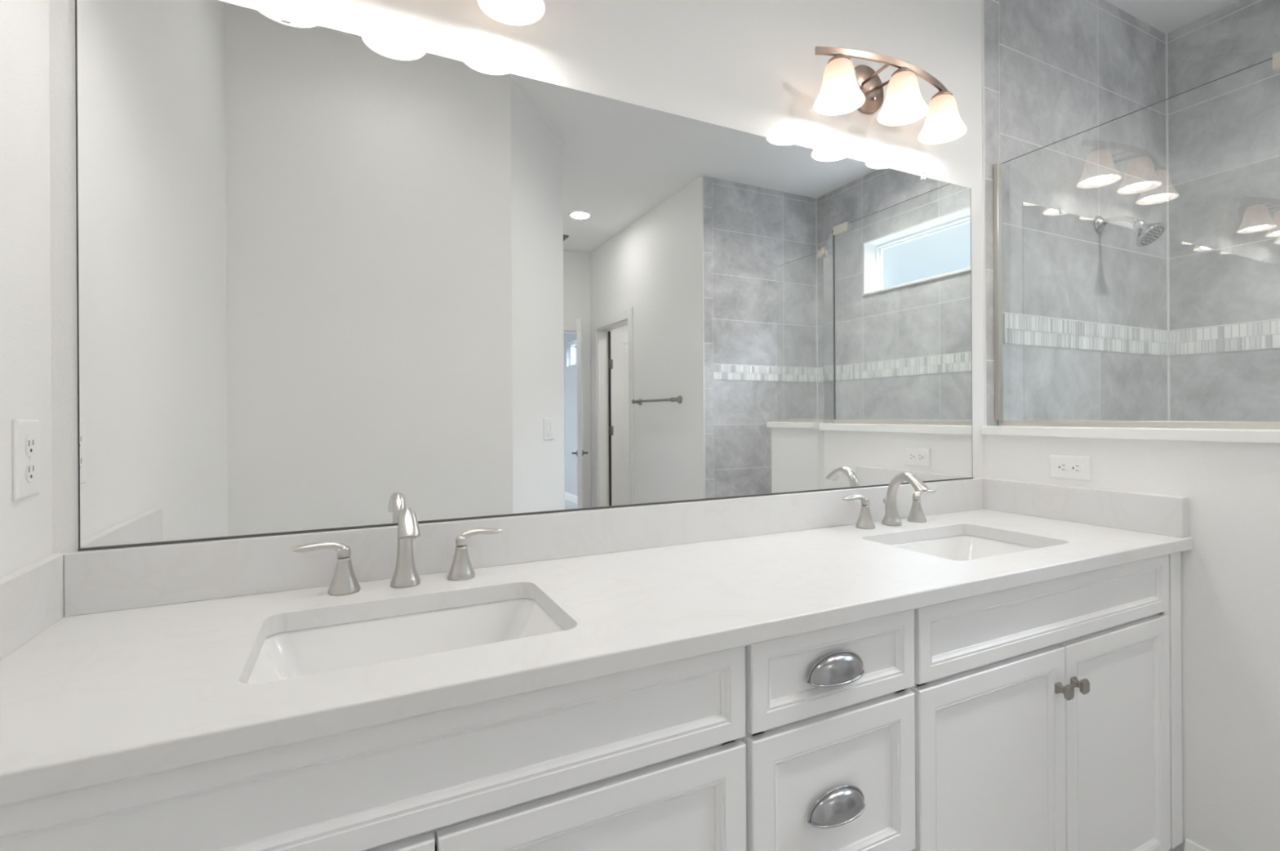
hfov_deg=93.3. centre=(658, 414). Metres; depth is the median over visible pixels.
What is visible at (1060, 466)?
receptacle
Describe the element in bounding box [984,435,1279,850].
wall
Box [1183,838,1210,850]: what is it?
baseboard
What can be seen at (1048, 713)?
base cabinet
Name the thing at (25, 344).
wall
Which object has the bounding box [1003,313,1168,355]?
trim
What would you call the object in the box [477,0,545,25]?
vanity light
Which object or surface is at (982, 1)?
trim
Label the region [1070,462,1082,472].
receptacle
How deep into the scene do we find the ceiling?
2.45 m
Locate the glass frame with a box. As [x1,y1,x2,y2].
[993,51,1279,429]
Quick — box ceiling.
[1104,0,1238,34]
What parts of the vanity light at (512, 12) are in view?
bulb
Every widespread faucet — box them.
[290,506,503,595]
[842,472,937,528]
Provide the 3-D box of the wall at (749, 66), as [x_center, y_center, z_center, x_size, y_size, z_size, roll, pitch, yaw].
[0.586,-0.218,1.856,3.842,2.830,0.120,0,0,-27]
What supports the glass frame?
on the half wall cap
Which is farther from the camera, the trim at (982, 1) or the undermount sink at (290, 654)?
the trim at (982, 1)
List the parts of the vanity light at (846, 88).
lamp shade, bulb, stem, stem, bulb, lamp shade, lamp shade, bulb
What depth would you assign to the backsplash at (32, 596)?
0.88 m
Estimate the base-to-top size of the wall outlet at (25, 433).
0.117 m
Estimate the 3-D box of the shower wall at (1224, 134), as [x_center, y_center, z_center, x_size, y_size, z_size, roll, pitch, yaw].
[2.789,-0.232,1.602,0.144,2.830,2.327,0,0,-27]
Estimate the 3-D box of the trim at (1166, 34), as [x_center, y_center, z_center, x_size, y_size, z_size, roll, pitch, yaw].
[2.200,-0.228,2.604,0.006,2.830,0.006,0,0,-27]
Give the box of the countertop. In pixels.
[0,508,1192,806]
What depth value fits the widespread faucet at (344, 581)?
1.13 m
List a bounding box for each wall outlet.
[12,419,39,500]
[1049,454,1091,480]
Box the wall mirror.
[75,0,973,551]
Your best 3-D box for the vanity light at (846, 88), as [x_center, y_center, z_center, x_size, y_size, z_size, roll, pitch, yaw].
[0.663,-0.936,1.713,0.539,0.208,0.206,0,0,-27]
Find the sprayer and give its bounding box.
[1093,215,1166,246]
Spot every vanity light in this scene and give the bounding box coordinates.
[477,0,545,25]
[813,46,967,144]
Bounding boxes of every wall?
[0,0,52,577]
[48,0,1168,553]
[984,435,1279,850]
[1168,0,1279,421]
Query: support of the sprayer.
attached to the wall at (749, 66)
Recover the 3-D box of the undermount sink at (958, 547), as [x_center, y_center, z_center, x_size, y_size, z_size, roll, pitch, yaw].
[0.773,0.422,1.531,0.472,0.150,0.341,0,0,-27]
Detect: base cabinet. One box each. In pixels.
[0,645,746,850]
[743,608,915,850]
[910,551,1182,850]
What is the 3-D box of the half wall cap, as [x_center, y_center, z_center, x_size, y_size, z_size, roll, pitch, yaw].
[1.587,0.050,1.448,0.353,0.031,1.548,0,0,-40]
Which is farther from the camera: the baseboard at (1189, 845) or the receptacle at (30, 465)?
the baseboard at (1189, 845)
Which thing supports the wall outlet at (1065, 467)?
attached to the wall at (1230, 575)
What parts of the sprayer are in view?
arm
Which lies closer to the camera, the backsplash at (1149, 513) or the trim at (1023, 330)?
the backsplash at (1149, 513)
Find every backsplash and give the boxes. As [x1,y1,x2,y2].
[0,551,67,659]
[63,478,983,616]
[978,477,1188,537]
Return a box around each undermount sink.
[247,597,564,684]
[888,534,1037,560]
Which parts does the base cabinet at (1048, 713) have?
door, false drawer, knob, knob, door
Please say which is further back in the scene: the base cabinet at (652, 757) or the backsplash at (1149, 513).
the backsplash at (1149, 513)
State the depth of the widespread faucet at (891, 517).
1.73 m
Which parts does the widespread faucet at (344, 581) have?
lever, handle, spout, handle, lever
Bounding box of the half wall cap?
[981,425,1279,443]
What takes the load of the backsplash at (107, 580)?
attached to the wall at (749, 66)
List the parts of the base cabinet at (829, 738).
drawer, drawer, cup pull, cup pull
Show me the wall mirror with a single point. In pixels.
(327, 279)
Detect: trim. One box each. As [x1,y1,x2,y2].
[981,0,986,426]
[983,0,999,426]
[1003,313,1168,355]
[1165,33,1169,421]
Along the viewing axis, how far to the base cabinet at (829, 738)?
1.02 m
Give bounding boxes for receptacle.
[25,434,35,456]
[25,460,35,482]
[1056,462,1067,471]
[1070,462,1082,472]
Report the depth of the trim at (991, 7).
2.07 m
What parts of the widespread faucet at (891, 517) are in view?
lever, handle, spout, handle, lever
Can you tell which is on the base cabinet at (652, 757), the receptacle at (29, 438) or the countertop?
the countertop

